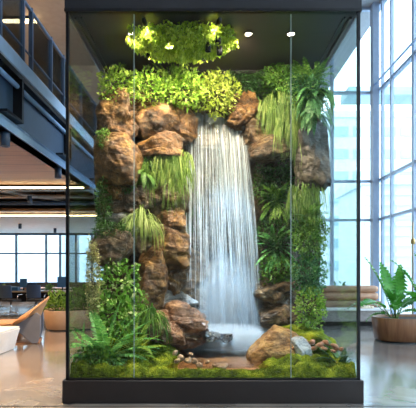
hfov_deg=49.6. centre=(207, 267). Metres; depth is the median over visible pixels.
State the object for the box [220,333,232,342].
rock
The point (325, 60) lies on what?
fern
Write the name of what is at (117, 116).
boulder
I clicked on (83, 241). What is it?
building
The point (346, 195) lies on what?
building
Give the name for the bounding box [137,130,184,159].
boulder
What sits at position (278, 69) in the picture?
leafy plant
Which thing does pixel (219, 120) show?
waterfall
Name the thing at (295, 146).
grass tuft
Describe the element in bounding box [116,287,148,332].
leafy plant
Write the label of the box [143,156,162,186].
leafy plant
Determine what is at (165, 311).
boulder
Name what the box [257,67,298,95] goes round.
fern
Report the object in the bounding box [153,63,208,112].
leafy plant
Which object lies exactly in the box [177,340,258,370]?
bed
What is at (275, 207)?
fern
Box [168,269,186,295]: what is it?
rock
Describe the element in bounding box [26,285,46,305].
office chair
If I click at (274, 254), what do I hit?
fern
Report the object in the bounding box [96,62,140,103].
leafy plant
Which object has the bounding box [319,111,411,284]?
building
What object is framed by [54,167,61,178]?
spotlight
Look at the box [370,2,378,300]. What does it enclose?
wall
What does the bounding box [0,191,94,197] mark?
pipe
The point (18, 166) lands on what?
ceiling
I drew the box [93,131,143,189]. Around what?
boulder
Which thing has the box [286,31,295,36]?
recessed light
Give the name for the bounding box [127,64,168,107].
leafy plant
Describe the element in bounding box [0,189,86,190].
air duct
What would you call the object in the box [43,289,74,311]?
leafy plant
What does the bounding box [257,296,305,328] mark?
boulder
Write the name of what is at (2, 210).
ceiling
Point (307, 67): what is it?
fern
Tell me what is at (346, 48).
ceiling
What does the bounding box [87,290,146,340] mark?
leafy plant
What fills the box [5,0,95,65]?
ceiling
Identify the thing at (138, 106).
leafy plant
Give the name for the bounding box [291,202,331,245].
fern
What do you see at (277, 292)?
boulder
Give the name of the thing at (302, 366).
moss
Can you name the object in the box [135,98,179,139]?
boulder
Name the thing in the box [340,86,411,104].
window
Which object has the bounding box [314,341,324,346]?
pebble
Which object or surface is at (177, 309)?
boulder
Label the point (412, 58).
window
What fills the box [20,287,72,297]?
office desk
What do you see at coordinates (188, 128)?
rock
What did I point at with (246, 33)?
recessed light
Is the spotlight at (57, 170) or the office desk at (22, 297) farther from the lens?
the office desk at (22, 297)
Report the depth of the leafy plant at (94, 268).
5.68 m
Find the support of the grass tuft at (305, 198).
hanging from the boulder at (315, 168)
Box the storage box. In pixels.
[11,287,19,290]
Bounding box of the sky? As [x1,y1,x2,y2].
[0,235,78,281]
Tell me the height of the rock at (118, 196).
0.316 m
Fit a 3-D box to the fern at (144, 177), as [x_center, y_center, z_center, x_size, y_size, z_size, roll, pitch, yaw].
[-0.901,-1.183,6.146,0.336,0.337,0.278,0,0,36]
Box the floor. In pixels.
[0,301,415,407]
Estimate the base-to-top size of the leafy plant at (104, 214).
0.830 m
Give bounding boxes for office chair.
[0,285,21,314]
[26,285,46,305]
[27,283,36,307]
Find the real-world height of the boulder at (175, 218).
0.408 m
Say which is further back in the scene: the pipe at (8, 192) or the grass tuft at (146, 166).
the pipe at (8, 192)
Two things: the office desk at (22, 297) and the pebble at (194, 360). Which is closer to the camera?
the pebble at (194, 360)
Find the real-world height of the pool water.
0.001 m
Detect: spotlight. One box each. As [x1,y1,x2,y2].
[0,131,9,147]
[27,195,31,203]
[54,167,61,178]
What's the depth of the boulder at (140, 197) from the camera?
6.16 m
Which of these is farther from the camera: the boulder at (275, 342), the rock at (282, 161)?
the rock at (282, 161)
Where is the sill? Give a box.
[0,282,102,296]
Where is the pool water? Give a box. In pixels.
[148,339,331,367]
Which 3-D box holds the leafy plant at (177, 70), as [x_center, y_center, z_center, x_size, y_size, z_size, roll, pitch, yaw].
[-0.533,-2.628,6.199,0.722,0.385,0.344,0,0,20]
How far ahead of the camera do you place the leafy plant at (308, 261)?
6.10 m
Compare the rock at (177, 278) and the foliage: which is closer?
the foliage
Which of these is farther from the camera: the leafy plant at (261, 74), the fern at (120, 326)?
the leafy plant at (261, 74)
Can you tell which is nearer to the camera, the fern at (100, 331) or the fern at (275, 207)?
the fern at (100, 331)
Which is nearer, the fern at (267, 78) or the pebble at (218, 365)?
the pebble at (218, 365)
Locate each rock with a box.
[102,186,126,200]
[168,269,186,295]
[175,100,197,145]
[185,335,200,340]
[205,331,220,341]
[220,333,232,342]
[262,159,286,168]
[281,323,323,332]
[293,330,336,354]
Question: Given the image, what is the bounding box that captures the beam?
[0,35,98,197]
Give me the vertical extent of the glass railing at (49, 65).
0.980 m
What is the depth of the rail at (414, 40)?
11.79 m
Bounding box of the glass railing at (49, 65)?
[0,0,98,137]
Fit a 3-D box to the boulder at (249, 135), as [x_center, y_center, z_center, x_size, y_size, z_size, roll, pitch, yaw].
[0.713,-1.976,6.604,0.491,0.498,0.447,0,0,-3]
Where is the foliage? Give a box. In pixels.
[125,19,238,65]
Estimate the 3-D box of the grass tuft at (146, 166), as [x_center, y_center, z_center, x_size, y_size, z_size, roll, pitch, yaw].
[-0.880,-1.146,6.265,0.354,0.680,0.271,0,0,0]
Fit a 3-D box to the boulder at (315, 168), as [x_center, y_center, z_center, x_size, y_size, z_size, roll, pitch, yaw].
[1.431,-1.556,6.283,0.458,0.999,0.481,0,0,0]
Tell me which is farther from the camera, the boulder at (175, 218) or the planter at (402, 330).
the planter at (402, 330)
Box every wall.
[0,216,101,232]
[37,66,105,133]
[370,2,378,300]
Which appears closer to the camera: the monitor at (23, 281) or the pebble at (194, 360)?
the pebble at (194, 360)
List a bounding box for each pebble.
[177,354,183,360]
[184,357,191,363]
[191,358,197,363]
[196,362,202,367]
[215,363,227,369]
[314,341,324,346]
[330,343,338,350]
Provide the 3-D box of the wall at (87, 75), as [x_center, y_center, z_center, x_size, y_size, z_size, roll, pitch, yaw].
[-8.410,-5.410,13.050,11.580,4.980,0.100,0,0,0]
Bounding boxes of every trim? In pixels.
[0,186,89,188]
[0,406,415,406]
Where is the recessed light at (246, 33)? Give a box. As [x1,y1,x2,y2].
[244,31,252,36]
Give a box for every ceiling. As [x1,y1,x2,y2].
[0,126,85,185]
[0,191,98,207]
[0,208,96,213]
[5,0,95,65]
[320,0,386,90]
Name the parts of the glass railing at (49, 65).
post, glass panel, post, post, glass panel, post, glass panel, handrail, post, glass panel, post, glass panel, post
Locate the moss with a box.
[70,336,355,377]
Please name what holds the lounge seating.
on the floor
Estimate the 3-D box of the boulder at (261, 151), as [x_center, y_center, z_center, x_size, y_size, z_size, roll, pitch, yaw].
[0.914,-1.696,6.453,0.709,0.366,0.581,0,0,0]
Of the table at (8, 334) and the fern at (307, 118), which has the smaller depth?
the fern at (307, 118)
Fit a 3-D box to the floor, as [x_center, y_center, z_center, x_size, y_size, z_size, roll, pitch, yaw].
[-4.450,1.600,8.550,19.500,0.200,27.500,0,0,0]
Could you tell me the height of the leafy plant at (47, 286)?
0.272 m
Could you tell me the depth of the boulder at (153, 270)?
6.16 m
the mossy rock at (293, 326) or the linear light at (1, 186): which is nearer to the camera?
the mossy rock at (293, 326)
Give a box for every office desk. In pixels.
[0,290,59,301]
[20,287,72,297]
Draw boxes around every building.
[79,235,102,281]
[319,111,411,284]
[335,176,411,300]
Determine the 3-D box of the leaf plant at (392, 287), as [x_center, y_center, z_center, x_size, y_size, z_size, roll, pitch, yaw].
[3.704,0.443,9.220,1.439,1.323,0.905,0,0,0]
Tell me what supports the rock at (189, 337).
on the boulder at (177, 309)
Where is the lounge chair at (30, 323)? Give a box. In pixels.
[0,296,48,343]
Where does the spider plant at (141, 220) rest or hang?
on the boulder at (117, 249)
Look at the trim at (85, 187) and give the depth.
9.90 m
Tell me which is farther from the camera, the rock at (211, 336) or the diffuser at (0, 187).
the diffuser at (0, 187)
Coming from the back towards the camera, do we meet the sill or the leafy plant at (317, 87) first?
the sill
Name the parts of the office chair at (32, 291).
backrest, seat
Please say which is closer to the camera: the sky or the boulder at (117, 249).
the boulder at (117, 249)
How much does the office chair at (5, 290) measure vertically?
0.932 m
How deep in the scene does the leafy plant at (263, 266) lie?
6.40 m
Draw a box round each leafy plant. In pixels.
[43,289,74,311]
[44,283,54,290]
[64,283,98,310]
[73,345,120,365]
[84,234,101,326]
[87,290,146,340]
[91,220,133,238]
[93,176,112,229]
[94,258,142,308]
[95,127,110,149]
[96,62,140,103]
[113,186,133,194]
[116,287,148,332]
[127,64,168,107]
[128,88,151,109]
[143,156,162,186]
[152,63,190,90]
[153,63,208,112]
[189,67,241,121]
[203,70,259,98]
[247,69,296,99]
[251,160,298,209]
[254,205,300,262]
[258,251,298,284]
[260,62,302,97]
[286,69,329,124]
[288,216,330,262]
[289,254,330,294]
[291,285,328,329]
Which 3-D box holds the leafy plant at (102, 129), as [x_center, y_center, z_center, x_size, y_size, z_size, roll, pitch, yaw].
[-1.399,-1.720,5.997,0.251,0.311,0.165,0,0,0]
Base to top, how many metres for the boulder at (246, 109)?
0.582 m
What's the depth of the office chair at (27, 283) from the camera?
16.08 m
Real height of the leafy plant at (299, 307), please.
0.658 m
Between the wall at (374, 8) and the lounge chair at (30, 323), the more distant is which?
the wall at (374, 8)
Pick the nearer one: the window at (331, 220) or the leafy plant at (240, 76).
the leafy plant at (240, 76)
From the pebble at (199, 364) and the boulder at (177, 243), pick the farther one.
the boulder at (177, 243)
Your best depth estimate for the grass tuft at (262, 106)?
6.28 m
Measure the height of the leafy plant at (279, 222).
0.880 m
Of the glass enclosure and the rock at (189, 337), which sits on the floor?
the glass enclosure
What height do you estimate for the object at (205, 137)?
0.376 m
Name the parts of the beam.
shadow trim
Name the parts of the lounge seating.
seat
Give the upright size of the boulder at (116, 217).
0.407 m
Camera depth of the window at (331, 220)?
13.55 m
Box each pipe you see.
[0,191,65,200]
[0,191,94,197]
[0,191,97,204]
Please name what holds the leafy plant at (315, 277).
in the glass enclosure
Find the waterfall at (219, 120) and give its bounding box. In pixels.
[186,112,260,349]
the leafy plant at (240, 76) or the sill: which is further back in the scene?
the sill
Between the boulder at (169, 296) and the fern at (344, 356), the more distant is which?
the boulder at (169, 296)
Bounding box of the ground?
[386,306,411,313]
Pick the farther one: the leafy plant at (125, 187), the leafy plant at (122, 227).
the leafy plant at (125, 187)
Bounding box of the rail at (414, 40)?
[374,38,415,84]
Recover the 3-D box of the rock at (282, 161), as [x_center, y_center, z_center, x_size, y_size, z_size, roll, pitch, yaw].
[1.000,-1.608,6.622,0.440,0.330,0.346,0,0,0]
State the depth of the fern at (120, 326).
5.50 m
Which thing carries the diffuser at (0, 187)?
attached to the linear light at (1, 186)
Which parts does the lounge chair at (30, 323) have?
seat, panel, foot plate, backrest, panel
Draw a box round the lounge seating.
[321,285,391,325]
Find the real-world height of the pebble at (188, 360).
0.078 m
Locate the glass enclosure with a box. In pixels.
[62,0,363,403]
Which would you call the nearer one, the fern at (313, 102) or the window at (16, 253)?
the fern at (313, 102)
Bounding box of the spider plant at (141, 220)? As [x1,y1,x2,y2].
[118,205,164,255]
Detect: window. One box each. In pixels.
[0,233,93,281]
[323,7,369,284]
[340,86,411,104]
[379,0,415,313]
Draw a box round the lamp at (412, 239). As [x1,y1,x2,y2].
[411,222,414,313]
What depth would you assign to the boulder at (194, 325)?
6.03 m
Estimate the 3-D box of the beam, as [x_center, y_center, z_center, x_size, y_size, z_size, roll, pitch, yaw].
[-2.700,-2.360,12.050,0.200,1.120,20.100,0,0,0]
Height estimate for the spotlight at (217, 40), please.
0.165 m
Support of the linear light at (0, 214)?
attached to the ceiling at (2, 210)
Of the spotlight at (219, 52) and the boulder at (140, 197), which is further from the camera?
the boulder at (140, 197)
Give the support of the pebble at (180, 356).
on the pebble
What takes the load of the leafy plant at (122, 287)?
in the glass enclosure
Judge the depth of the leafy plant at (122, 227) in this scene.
5.90 m
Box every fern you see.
[70,301,162,370]
[99,319,169,359]
[131,169,154,191]
[255,224,295,272]
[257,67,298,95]
[257,182,298,225]
[289,57,333,107]
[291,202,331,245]
[295,88,335,124]
[300,108,334,140]
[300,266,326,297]
[301,57,328,83]
[313,335,351,362]
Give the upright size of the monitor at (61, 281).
0.460 m
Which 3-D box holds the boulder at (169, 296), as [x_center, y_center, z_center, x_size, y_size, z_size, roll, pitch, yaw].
[-0.575,0.485,6.621,1.036,0.348,0.674,0,0,0]
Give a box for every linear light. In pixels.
[0,185,83,187]
[0,214,95,215]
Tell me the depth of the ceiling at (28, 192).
16.43 m
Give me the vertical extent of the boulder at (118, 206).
0.548 m
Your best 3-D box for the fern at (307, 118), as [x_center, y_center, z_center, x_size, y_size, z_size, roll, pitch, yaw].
[1.447,-1.888,5.986,0.451,0.475,0.404,0,0,10]
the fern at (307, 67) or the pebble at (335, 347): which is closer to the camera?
the pebble at (335, 347)
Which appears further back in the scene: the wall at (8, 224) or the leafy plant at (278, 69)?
the wall at (8, 224)
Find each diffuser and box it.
[0,187,83,187]
[0,215,94,215]
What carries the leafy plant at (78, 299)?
in the planter at (54, 320)
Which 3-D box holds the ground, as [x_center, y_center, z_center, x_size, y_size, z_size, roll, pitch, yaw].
[42.700,2.000,-18.800,74.600,0.200,82.400,0,0,0]
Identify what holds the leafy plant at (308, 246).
in the glass enclosure
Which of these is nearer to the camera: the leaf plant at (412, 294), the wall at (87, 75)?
the leaf plant at (412, 294)
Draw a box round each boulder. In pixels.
[91,229,133,267]
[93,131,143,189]
[95,86,138,139]
[96,210,137,230]
[98,182,153,212]
[124,185,153,208]
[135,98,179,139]
[135,290,198,306]
[136,247,168,310]
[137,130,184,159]
[137,309,169,330]
[147,184,189,216]
[147,321,185,345]
[149,224,190,270]
[156,207,185,230]
[162,300,208,350]
[174,317,208,333]
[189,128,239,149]
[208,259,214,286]
[226,90,265,134]
[239,116,272,149]
[246,325,313,365]
[248,134,293,163]
[250,280,298,303]
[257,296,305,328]
[293,121,330,191]
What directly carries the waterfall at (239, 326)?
on the bed
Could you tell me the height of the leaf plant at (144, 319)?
0.702 m
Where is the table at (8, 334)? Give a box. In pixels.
[0,326,19,353]
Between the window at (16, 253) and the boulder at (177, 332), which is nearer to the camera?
the boulder at (177, 332)
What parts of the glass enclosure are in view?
corner post, ceiling trim, ceiling trim, pane, pane, ceiling panel, frame, ceiling trim, pane, ceiling trim, corner post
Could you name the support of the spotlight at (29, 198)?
hanging from the air duct
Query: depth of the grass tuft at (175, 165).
6.26 m
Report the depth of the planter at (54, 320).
10.71 m
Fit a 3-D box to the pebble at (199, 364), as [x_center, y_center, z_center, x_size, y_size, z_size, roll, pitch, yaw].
[-0.100,1.143,5.291,0.085,0.072,0.068,0,0,0]
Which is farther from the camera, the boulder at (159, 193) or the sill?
the sill
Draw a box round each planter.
[43,307,101,330]
[371,314,415,343]
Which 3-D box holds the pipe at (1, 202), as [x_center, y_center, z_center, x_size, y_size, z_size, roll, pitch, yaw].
[-7.450,-2.181,13.300,9.100,0.638,0.116,0,0,0]
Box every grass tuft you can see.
[135,160,156,208]
[151,149,196,212]
[256,90,294,135]
[264,98,306,159]
[281,107,308,170]
[283,180,328,253]
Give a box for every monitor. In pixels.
[20,278,26,290]
[57,277,65,290]
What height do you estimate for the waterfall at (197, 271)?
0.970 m
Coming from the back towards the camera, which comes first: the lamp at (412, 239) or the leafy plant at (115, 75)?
the lamp at (412, 239)
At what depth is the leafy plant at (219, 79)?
6.33 m
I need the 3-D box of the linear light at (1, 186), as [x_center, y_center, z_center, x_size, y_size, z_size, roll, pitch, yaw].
[-7.350,-1.765,9.760,9.300,0.070,0.060,0,0,0]
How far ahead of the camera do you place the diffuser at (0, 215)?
14.57 m
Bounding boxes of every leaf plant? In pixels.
[125,303,171,349]
[347,257,415,321]
[390,253,415,316]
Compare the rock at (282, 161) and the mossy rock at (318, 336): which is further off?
the rock at (282, 161)
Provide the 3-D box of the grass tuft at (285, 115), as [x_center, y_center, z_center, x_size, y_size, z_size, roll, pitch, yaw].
[1.071,-1.902,6.182,0.621,0.884,0.292,0,0,0]
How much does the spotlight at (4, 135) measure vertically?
0.190 m
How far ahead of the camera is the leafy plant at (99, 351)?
5.23 m
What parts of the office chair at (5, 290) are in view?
backrest, seat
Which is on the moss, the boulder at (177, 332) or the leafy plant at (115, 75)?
the boulder at (177, 332)

